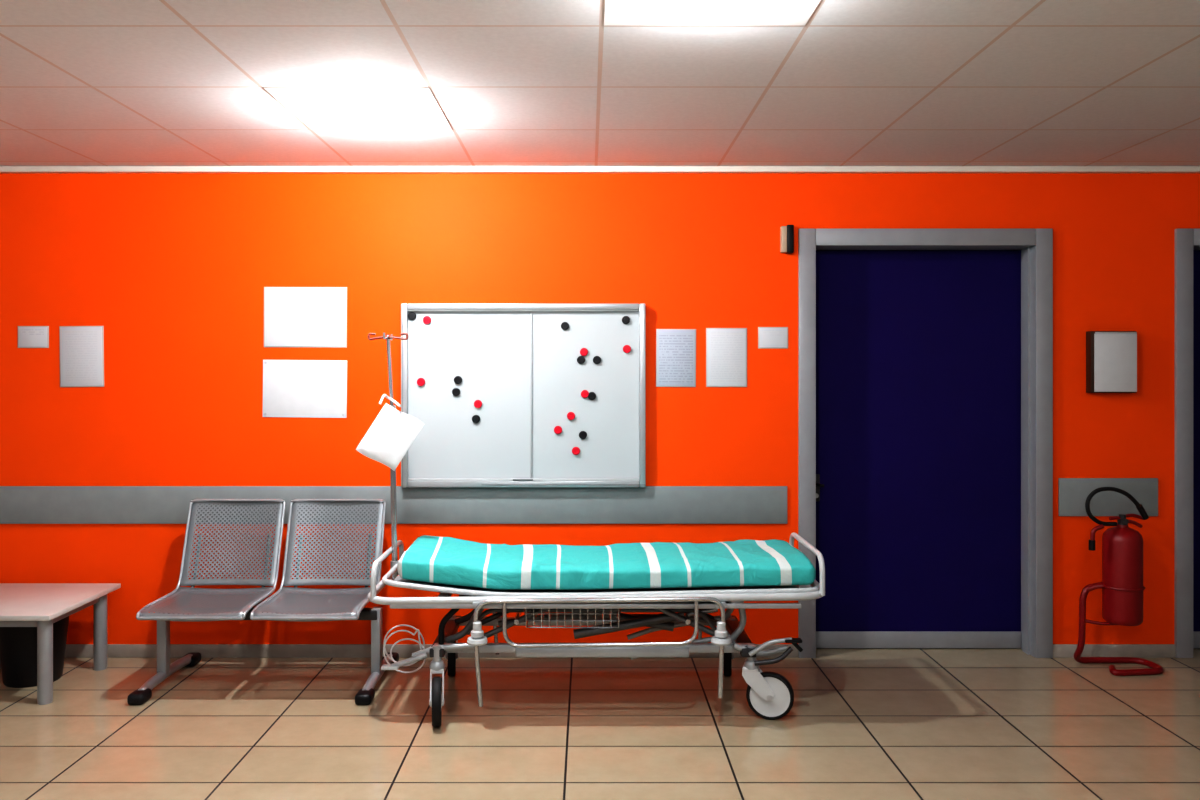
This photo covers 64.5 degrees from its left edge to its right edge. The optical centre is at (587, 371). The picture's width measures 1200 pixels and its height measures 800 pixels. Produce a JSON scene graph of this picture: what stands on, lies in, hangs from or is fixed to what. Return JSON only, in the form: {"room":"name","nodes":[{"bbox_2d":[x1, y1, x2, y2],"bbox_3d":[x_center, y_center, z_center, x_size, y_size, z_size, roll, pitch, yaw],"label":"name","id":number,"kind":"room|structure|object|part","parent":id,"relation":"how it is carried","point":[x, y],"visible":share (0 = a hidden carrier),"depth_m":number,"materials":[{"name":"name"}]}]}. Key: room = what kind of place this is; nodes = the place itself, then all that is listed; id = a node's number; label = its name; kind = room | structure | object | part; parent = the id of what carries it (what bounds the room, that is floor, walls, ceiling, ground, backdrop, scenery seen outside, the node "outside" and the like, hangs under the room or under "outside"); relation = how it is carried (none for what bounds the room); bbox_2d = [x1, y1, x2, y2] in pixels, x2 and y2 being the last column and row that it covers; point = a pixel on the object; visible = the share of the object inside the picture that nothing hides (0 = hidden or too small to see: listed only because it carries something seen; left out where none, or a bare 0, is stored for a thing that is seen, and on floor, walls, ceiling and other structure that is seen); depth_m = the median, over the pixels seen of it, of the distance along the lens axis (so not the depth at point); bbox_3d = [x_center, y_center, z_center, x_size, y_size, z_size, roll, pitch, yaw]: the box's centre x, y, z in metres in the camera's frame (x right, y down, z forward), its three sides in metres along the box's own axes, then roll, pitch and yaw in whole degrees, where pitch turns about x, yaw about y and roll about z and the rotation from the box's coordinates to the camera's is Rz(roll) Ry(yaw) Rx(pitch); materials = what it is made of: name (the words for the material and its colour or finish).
{"room":"hospital interior","nodes":[
{"label":"hospital interior","id":0,"kind":"room"},
{"bbox_2d":[0,173,1199,643],"bbox_3d":[0.400,0.203,4.850,8.600,2.445,0.200,0,0,0],"label":"wall","id":1,"kind":"structure","parent":0,"point":[175,269],"depth_m":4.75,"materials":[{"name":"orange paint"}]},
{"bbox_2d":[18,326,48,347],"bbox_3d":[-2.772,-0.175,4.747,0.155,0.110,0.009,0,0,0],"label":"notice sheet","id":2,"kind":"object","parent":1,"relation":"attached to","point":[28,336],"visible":1,"depth_m":4.74,"materials":[{"name":"paper"}]},
{"bbox_2d":[59,326,103,386],"bbox_3d":[-2.530,-0.077,4.747,0.220,0.305,0.009,-1,0,0],"label":"notice sheet","id":3,"kind":"object","parent":1,"relation":"attached to","point":[81,347],"visible":1,"depth_m":4.74,"materials":[{"name":"paper"}]},
{"bbox_2d":[262,360,346,417],"bbox_3d":[-1.415,0.084,4.747,0.420,0.288,0.011,1,0,0],"label":"notice sheet","id":4,"kind":"object","parent":1,"relation":"attached to","point":[291,388],"visible":1,"depth_m":4.75,"materials":[{"name":"paper"}]},
{"bbox_2d":[264,287,346,347],"bbox_3d":[-1.413,-0.274,4.747,0.415,0.302,0.009,0,0,0],"label":"notice sheet","id":5,"kind":"object","parent":1,"relation":"attached to","point":[307,317],"visible":1,"depth_m":4.74,"materials":[{"name":"paper"}]},
{"bbox_2d":[0,486,786,523],"bbox_3d":[-1.452,0.664,4.744,4.895,0.188,0.012,0,0,0],"label":"trim","id":6,"kind":"structure","parent":1,"relation":"attached to","point":[18,504],"depth_m":4.74,"materials":[{"name":"grey plastic"}]},
{"bbox_2d":[401,303,645,487],"bbox_3d":[-0.320,0.116,4.722,1.212,0.911,0.056,0,0,0],"label":"notice board","id":7,"kind":"object","parent":1,"relation":"attached to","point":[516,359],"visible":1,"depth_m":4.73,"materials":[{"name":"silver metal"}]},
{"bbox_2d":[408,312,415,319],"bbox_3d":[-0.874,-0.278,4.721,0.041,0.041,0.014,0,0,0],"label":"magnet","id":8,"kind":"object","parent":7,"relation":"attached to","point":[411,315],"visible":1,"depth_m":4.71,"materials":[{"name":"black plastic"}]},
{"bbox_2d":[417,378,424,385],"bbox_3d":[-0.830,0.050,4.721,0.041,0.041,0.014,0,0,0],"label":"magnet","id":9,"kind":"object","parent":7,"relation":"attached to","point":[420,381],"visible":1,"depth_m":4.71,"materials":[{"name":"red plastic"}]},
{"bbox_2d":[423,316,430,323],"bbox_3d":[-0.800,-0.258,4.721,0.041,0.041,0.014,0,0,0],"label":"magnet","id":10,"kind":"object","parent":7,"relation":"attached to","point":[426,319],"visible":1,"depth_m":4.71,"materials":[{"name":"red plastic"}]},
{"bbox_2d":[452,388,459,395],"bbox_3d":[-0.656,0.099,4.721,0.041,0.041,0.014,0,0,0],"label":"magnet","id":11,"kind":"object","parent":7,"relation":"attached to","point":[455,391],"visible":1,"depth_m":4.71,"materials":[{"name":"black plastic"}]},
{"bbox_2d":[454,376,461,383],"bbox_3d":[-0.646,0.040,4.721,0.041,0.041,0.014,0,0,0],"label":"magnet","id":12,"kind":"object","parent":7,"relation":"attached to","point":[457,379],"visible":1,"depth_m":4.71,"materials":[{"name":"black plastic"}]},
{"bbox_2d":[472,415,479,422],"bbox_3d":[-0.556,0.234,4.721,0.041,0.041,0.014,0,0,0],"label":"magnet","id":13,"kind":"object","parent":7,"relation":"attached to","point":[475,418],"visible":1,"depth_m":4.71,"materials":[{"name":"black plastic"}]},
{"bbox_2d":[474,400,481,407],"bbox_3d":[-0.546,0.159,4.721,0.041,0.041,0.014,0,0,0],"label":"magnet","id":14,"kind":"object","parent":7,"relation":"attached to","point":[477,403],"visible":1,"depth_m":4.71,"materials":[{"name":"red plastic"}]},
{"bbox_3d":[-0.322,0.534,4.702,0.100,0.007,0.007,0,0,0],"label":"pane handle","id":15,"kind":"part","parent":7,"relation":"part of","materials":[{"name":"grey metal"}]},
{"bbox_2d":[554,426,561,433],"bbox_3d":[-0.149,0.288,4.721,0.041,0.041,0.014,0,0,0],"label":"magnet","id":16,"kind":"object","parent":7,"relation":"attached to","point":[557,429],"visible":1,"depth_m":4.71,"materials":[{"name":"red plastic"}]},
{"bbox_2d":[561,322,568,329],"bbox_3d":[-0.114,-0.229,4.721,0.041,0.041,0.014,0,0,0],"label":"magnet","id":17,"kind":"object","parent":7,"relation":"attached to","point":[564,325],"visible":1,"depth_m":4.71,"materials":[{"name":"black plastic"}]},
{"bbox_2d":[567,412,574,419],"bbox_3d":[-0.085,0.219,4.721,0.041,0.041,0.014,0,0,0],"label":"magnet","id":18,"kind":"object","parent":7,"relation":"attached to","point":[570,415],"visible":1,"depth_m":4.71,"materials":[{"name":"red plastic"}]},
{"bbox_2d":[572,447,579,454],"bbox_3d":[-0.060,0.393,4.721,0.041,0.041,0.014,0,0,0],"label":"magnet","id":19,"kind":"object","parent":7,"relation":"attached to","point":[575,450],"visible":1,"depth_m":4.71,"materials":[{"name":"red plastic"}]},
{"bbox_2d":[577,356,584,363],"bbox_3d":[-0.035,-0.060,4.721,0.041,0.041,0.014,0,0,0],"label":"magnet","id":20,"kind":"object","parent":7,"relation":"attached to","point":[580,359],"visible":1,"depth_m":4.71,"materials":[{"name":"black plastic"}]},
{"bbox_2d":[579,431,586,438],"bbox_3d":[-0.025,0.313,4.721,0.041,0.041,0.014,0,0,0],"label":"magnet","id":21,"kind":"object","parent":7,"relation":"attached to","point":[582,434],"visible":1,"depth_m":4.71,"materials":[{"name":"black plastic"}]},
{"bbox_2d":[580,348,587,355],"bbox_3d":[-0.020,-0.099,4.721,0.041,0.041,0.014,0,0,0],"label":"magnet","id":22,"kind":"object","parent":7,"relation":"attached to","point":[583,351],"visible":1,"depth_m":4.71,"materials":[{"name":"red plastic"}]},
{"bbox_2d":[581,390,588,397],"bbox_3d":[-0.015,0.109,4.721,0.041,0.041,0.014,0,0,0],"label":"magnet","id":23,"kind":"object","parent":7,"relation":"attached to","point":[584,393],"visible":1,"depth_m":4.71,"materials":[{"name":"red plastic"}]},
{"bbox_2d":[588,392,595,399],"bbox_3d":[0.020,0.119,4.721,0.041,0.041,0.014,0,0,0],"label":"magnet","id":24,"kind":"object","parent":7,"relation":"attached to","point":[592,395],"visible":1,"depth_m":4.71,"materials":[{"name":"black plastic"}]},
{"bbox_2d":[593,356,600,363],"bbox_3d":[0.045,-0.060,4.721,0.041,0.041,0.014,0,0,0],"label":"magnet","id":25,"kind":"object","parent":7,"relation":"attached to","point":[596,359],"visible":1,"depth_m":4.71,"materials":[{"name":"black plastic"}]},
{"bbox_2d":[622,316,629,323],"bbox_3d":[0.189,-0.258,4.721,0.041,0.041,0.014,0,0,0],"label":"magnet","id":26,"kind":"object","parent":7,"relation":"attached to","point":[625,319],"visible":1,"depth_m":4.71,"materials":[{"name":"black plastic"}]},
{"bbox_2d":[623,345,630,352],"bbox_3d":[0.194,-0.114,4.721,0.041,0.041,0.014,0,0,0],"label":"magnet","id":27,"kind":"object","parent":7,"relation":"attached to","point":[626,348],"visible":1,"depth_m":4.71,"materials":[{"name":"red plastic"}]},
{"bbox_2d":[0,166,1199,172],"bbox_3d":[0.400,-1.006,4.728,8.600,0.028,0.045,0,0,0],"label":"trim","id":28,"kind":"structure","parent":1,"relation":"attached to","point":[3,169],"depth_m":4.71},
{"bbox_2d":[65,644,1174,657],"bbox_3d":[0.400,1.393,4.743,8.600,0.065,0.014,0,0,0],"label":"baseboard","id":29,"kind":"structure","parent":1,"relation":"attached to","point":[72,650],"depth_m":4.74,"materials":[{"name":"grey plastic"}]},
{"bbox_2d":[656,329,695,386],"bbox_3d":[0.440,-0.070,4.747,0.200,0.290,0.009,0,0,0],"label":"notice sheet","id":30,"kind":"object","parent":1,"relation":"attached to","point":[675,348],"visible":1,"depth_m":4.74,"materials":[{"name":"paper"}]},
{"bbox_2d":[706,328,746,386],"bbox_3d":[0.693,-0.072,4.747,0.205,0.295,0.009,0,0,0],"label":"notice sheet","id":31,"kind":"object","parent":1,"relation":"attached to","point":[726,348],"visible":1,"depth_m":4.74,"materials":[{"name":"paper"}]},
{"bbox_2d":[758,327,787,348],"bbox_3d":[0.925,-0.171,4.747,0.150,0.108,0.009,0,0,0],"label":"notice sheet","id":32,"kind":"object","parent":1,"relation":"attached to","point":[768,337],"visible":1,"depth_m":4.74,"materials":[{"name":"paper"}]},
{"bbox_2d":[780,225,793,253],"bbox_3d":[0.990,-0.660,4.729,0.060,0.140,0.047,0,0,0],"label":"sensor","id":33,"kind":"object","parent":1,"relation":"attached to","point":[786,232],"visible":1,"depth_m":4.71,"materials":[{"name":"beige plastic"}]},
{"bbox_2d":[798,228,1052,657],"bbox_3d":[1.683,0.355,4.839,1.265,2.140,0.222,0,0,0],"label":"door","id":34,"kind":"structure","parent":1,"relation":"in","point":[925,355],"depth_m":4.89,"materials":[{"name":"blue laminate"}]},
{"bbox_3d":[1.179,0.595,4.859,0.039,0.140,0.072,0,0,-15],"label":"handle","id":35,"kind":"part","parent":34,"relation":"part of","materials":[{"name":"metal"}]},
{"bbox_3d":[1.683,1.378,4.909,1.091,0.086,0.053,0,0,0],"label":"kick plate","id":36,"kind":"part","parent":34,"relation":"part of","materials":[{"name":"silver metal"}]},
{"bbox_2d":[1058,478,1157,515],"bbox_3d":[2.598,0.625,4.744,0.495,0.190,0.012,0,0,0],"label":"trim","id":37,"kind":"structure","parent":1,"relation":"attached to","point":[1073,493],"depth_m":4.74,"materials":[{"name":"grey plastic"}]},
{"bbox_2d":[1086,331,1136,392],"bbox_3d":[2.602,-0.049,4.721,0.227,0.306,0.058,0,0,0],"label":"holder","id":38,"kind":"object","parent":1,"relation":"attached to","point":[1111,356],"visible":1,"depth_m":4.69,"materials":[{"name":"white plastic"}]},
{"bbox_2d":[1174,228,1199,657],"bbox_3d":[3.562,0.355,4.839,1.265,2.140,0.222,0,0,0],"label":"door","id":39,"kind":"structure","parent":1,"relation":"in","point":[1186,240],"depth_m":4.73,"materials":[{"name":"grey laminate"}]},
{"bbox_3d":[3.562,1.378,4.909,1.091,0.086,0.053,0,0,0],"label":"kick plate","id":40,"kind":"part","parent":39,"relation":"part of","materials":[{"name":"silver metal"}]},
{"bbox_2d":[0,0,1199,165],"bbox_3d":[0.400,-1.070,1.600,8.800,0.100,7.100,0,0,0],"label":"ceiling","id":41,"kind":"structure","parent":0,"point":[83,82],"depth_m":3.29,"materials":[{"name":"tile"}]},
{"bbox_2d":[264,88,451,129],"bbox_3d":[-0.868,-0.988,3.700,0.591,0.065,0.588,0,0,0],"label":"ceiling light","id":42,"kind":"object","parent":41,"relation":"attached to","point":[317,108],"visible":1,"depth_m":3.66,"materials":[{"name":"glowing white light panel"}]},
{"bbox_3d":[-0.868,-0.986,3.700,0.090,0.061,0.090,0,0,0],"label":"bulb","id":43,"kind":"part","parent":42,"relation":"part of","materials":[{"name":"white glass"}]},
{"bbox_2d":[604,0,820,25],"bbox_3d":[0.343,-0.988,2.500,0.591,0.065,0.588,0,0,0],"label":"ceiling light","id":44,"kind":"object","parent":41,"relation":"attached to","point":[617,12],"visible":1,"depth_m":2.69,"materials":[{"name":"glowing white plastic diffuser"},{"name":"metal"}]},
{"bbox_3d":[0.343,-0.986,2.500,0.090,0.061,0.090,0,0,0],"label":"bulb","id":45,"kind":"part","parent":44,"relation":"part of","materials":[{"name":"white glass"}]},
{"bbox_2d":[0,648,1199,799],"bbox_3d":[0.400,1.475,1.600,8.800,0.100,7.100,0,0,0],"label":"floor","id":46,"kind":"structure","parent":0,"point":[861,723],"depth_m":3.75,"materials":[{"name":"tile"}]},
{"bbox_2d":[0,616,68,687],"bbox_3d":[-2.570,1.266,4.400,0.320,0.318,0.320,0,0,0],"label":"waste bin","id":47,"kind":"object","parent":46,"relation":"on","point":[18,645],"visible":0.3,"depth_m":4.28,"materials":[{"name":"plastic"}]},
{"bbox_2d":[0,583,120,704],"bbox_3d":[-2.607,1.229,4.340,0.645,0.392,0.620,0,0,0],"label":"table","id":48,"kind":"object","parent":46,"relation":"on","point":[39,605],"visible":0.98,"depth_m":4.31,"materials":[{"name":"laminate"}]},
{"bbox_3d":[-2.340,1.241,4.095,0.060,0.368,0.060,0,0,0],"label":"leg","id":49,"kind":"part","parent":48,"relation":"part of","materials":[{"name":"grey paint"}]},
{"bbox_3d":[-2.340,1.241,4.560,0.060,0.368,0.060,0,0,0],"label":"leg","id":50,"kind":"part","parent":48,"relation":"part of","materials":[{"name":"grey paint"}]},
{"bbox_2d":[127,499,398,704],"bbox_3d":[-1.449,1.022,4.365,1.042,0.806,0.630,0,0,0],"label":"bench","id":51,"kind":"object","parent":46,"relation":"on","point":[284,610],"visible":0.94,"depth_m":4.53,"materials":[{"name":"silver metal"}]},
{"bbox_3d":[-1.704,1.041,4.277,0.455,0.059,0.407,0,0,0],"label":"seat","id":52,"kind":"part","parent":51,"relation":"part of","materials":[{"name":"silver metal"}]},
{"bbox_3d":[-1.704,0.818,4.567,0.456,0.386,0.176,0,0,0],"label":"backrest","id":53,"kind":"part","parent":51,"relation":"part of","materials":[{"name":"silver metal"}]},
{"bbox_3d":[-1.216,1.041,4.277,0.455,0.059,0.407,0,0,0],"label":"seat","id":54,"kind":"part","parent":51,"relation":"part of","materials":[{"name":"silver metal"}]},
{"bbox_3d":[-1.216,0.818,4.567,0.456,0.386,0.176,0,0,0],"label":"backrest","id":55,"kind":"part","parent":51,"relation":"part of","materials":[{"name":"silver metal"}]},
{"bbox_2d":[368,333,824,726],"bbox_3d":[0.005,0.625,4.147,1.960,1.600,0.826,0,0,0],"label":"stretcher","id":56,"kind":"object","parent":46,"relation":"on","point":[769,695],"visible":0.85,"depth_m":3.89,"materials":[{"name":"white metal"}]},
{"bbox_3d":[-0.875,0.854,4.165,0.023,0.152,0.613,0,0,0],"label":"push handle","id":57,"kind":"part","parent":56,"relation":"part of","materials":[{"name":"white metal"}]},
{"bbox_2d":[356,394,423,470],"bbox_3d":[-0.862,0.263,4.149,0.292,0.336,0.076,0,0,-5],"label":"hanging bag","id":58,"kind":"object","parent":56,"relation":"hanging from","point":[391,434],"visible":1,"depth_m":4.12,"materials":[{"name":"white plastic"}]},
{"bbox_2d":[383,624,430,672],"bbox_3d":[-0.758,1.153,3.958,0.199,0.195,0.071,0,0,0],"label":"coiled hose","id":59,"kind":"object","parent":56,"relation":"hanging from","point":[416,629],"visible":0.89,"depth_m":3.95,"materials":[{"name":"white plastic"}]},
{"bbox_3d":[-0.620,1.173,3.905,0.064,0.095,0.064,0,0,0],"label":"stem","id":60,"kind":"part","parent":56,"relation":"part of","materials":[{"name":"silver metal"}]},
{"bbox_3d":[-0.572,1.046,3.950,0.100,0.178,0.024,0,0,0],"label":"release lever","id":61,"kind":"part","parent":56,"relation":"part of","materials":[{"name":"black rubber"}]},
{"bbox_3d":[-0.506,1.043,4.010,0.197,0.210,0.028,0,0,0],"label":"lifting arm","id":62,"kind":"part","parent":56,"relation":"part of","materials":[{"name":"grey metal"}]},
{"bbox_3d":[-0.506,1.043,4.310,0.197,0.210,0.028,0,0,0],"label":"lifting arm","id":63,"kind":"part","parent":56,"relation":"part of","materials":[{"name":"metal"}]},
{"bbox_3d":[-0.300,1.052,4.310,0.410,0.207,0.024,0,0,0],"label":"lifting arm","id":64,"kind":"part","parent":56,"relation":"part of","materials":[{"name":"metal"}]},
{"bbox_3d":[-0.300,1.052,4.010,0.410,0.207,0.024,0,0,0],"label":"lifting arm","id":65,"kind":"part","parent":56,"relation":"part of","materials":[{"name":"grey metal"}]},
{"bbox_2d":[524,609,620,627],"bbox_3d":[-0.065,1.011,4.100,0.420,0.113,0.310,0,0,0],"label":"wire basket","id":66,"kind":"object","parent":56,"relation":"on","point":[599,613],"depth_m":4.00,"materials":[{"name":"silver metal"}]},
{"bbox_3d":[0.020,1.073,4.090,1.096,0.116,0.020,0,0,0],"label":"lifting arm","id":67,"kind":"part","parent":56,"relation":"part of","materials":[{"name":"grey metal"}]},
{"bbox_2d":[458,595,728,602],"bbox_3d":[0.025,0.957,4.160,1.150,0.012,0.500,0,0,0],"label":"bed rail","id":68,"kind":"object","parent":56,"relation":"on","point":[459,595],"depth_m":3.92,"materials":[{"name":"metal"}]},
{"bbox_3d":[0.035,0.923,4.160,1.901,0.063,0.671,0,0,0],"label":"bed frame","id":69,"kind":"part","parent":56,"relation":"part of","materials":[{"name":"white metal"}]},
{"bbox_3d":[0.045,1.121,4.506,1.062,0.440,0.092,0,0,0],"label":"rail","id":70,"kind":"part","parent":56,"relation":"part of","materials":[{"name":"silver metal"}]},
{"bbox_3d":[0.045,1.121,3.814,1.062,0.440,0.092,0,0,0],"label":"rail","id":71,"kind":"part","parent":56,"relation":"part of","materials":[{"name":"silver metal"}]},
{"bbox_3d":[0.052,0.884,4.162,1.808,0.081,0.618,0,0,0],"label":"mattress","id":72,"kind":"part","parent":56,"relation":"part of","materials":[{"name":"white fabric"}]},
{"bbox_2d":[397,535,815,589],"bbox_3d":[0.076,0.824,4.167,1.723,0.158,0.583,0,0,0],"label":"mattress","id":73,"kind":"object","parent":56,"relation":"on","point":[432,559],"visible":1,"depth_m":3.91,"materials":[{"name":"teal fabric"}]},
{"bbox_3d":[0.090,1.110,4.250,0.984,0.054,0.024,0,0,0],"label":"lifting arm","id":74,"kind":"part","parent":56,"relation":"part of","materials":[{"name":"grey metal"}]},
{"bbox_3d":[0.389,1.160,4.310,0.425,0.111,0.022,0,0,0],"label":"lifting arm","id":75,"kind":"part","parent":56,"relation":"part of","materials":[{"name":"silver metal"}]},
{"bbox_3d":[0.389,1.160,4.010,0.425,0.111,0.022,0,0,0],"label":"lifting arm","id":76,"kind":"part","parent":56,"relation":"part of","materials":[{"name":"silver metal"}]},
{"bbox_3d":[0.420,1.052,4.010,0.410,0.207,0.024,0,0,0],"label":"lifting arm","id":77,"kind":"part","parent":56,"relation":"part of","materials":[{"name":"grey metal"}]},
{"bbox_3d":[0.420,1.052,4.310,0.410,0.207,0.024,0,0,0],"label":"lifting arm","id":78,"kind":"part","parent":56,"relation":"part of","materials":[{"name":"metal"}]},
{"bbox_3d":[0.629,1.043,4.310,0.079,0.201,0.028,0,0,0],"label":"lifting arm","id":79,"kind":"part","parent":56,"relation":"part of","materials":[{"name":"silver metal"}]},
{"bbox_3d":[0.629,1.043,4.010,0.079,0.201,0.028,0,0,0],"label":"lifting arm","id":80,"kind":"part","parent":56,"relation":"part of","materials":[{"name":"silver metal"}]},
{"bbox_3d":[0.675,1.173,3.920,0.064,0.095,0.064,0,0,0],"label":"stem","id":81,"kind":"part","parent":56,"relation":"part of","materials":[{"name":"silver metal"}]},
{"bbox_3d":[0.955,0.826,4.165,0.023,0.168,0.613,0,0,0],"label":"push handle","id":82,"kind":"part","parent":56,"relation":"part of","materials":[{"name":"white metal"}]},
{"bbox_2d":[1074,487,1162,675],"bbox_3d":[2.542,0.984,4.552,0.382,0.883,0.224,0,0,0],"label":"fire extinguisher","id":83,"kind":"object","parent":46,"relation":"on","point":[1122,587],"visible":1,"depth_m":4.49,"materials":[{"name":"red metal"}]},
{"bbox_3d":[2.613,0.713,4.550,0.109,0.069,0.016,0,0,0],"label":"lever","id":84,"kind":"part","parent":83,"relation":"part of","materials":[{"name":"red metal"}]}
]}

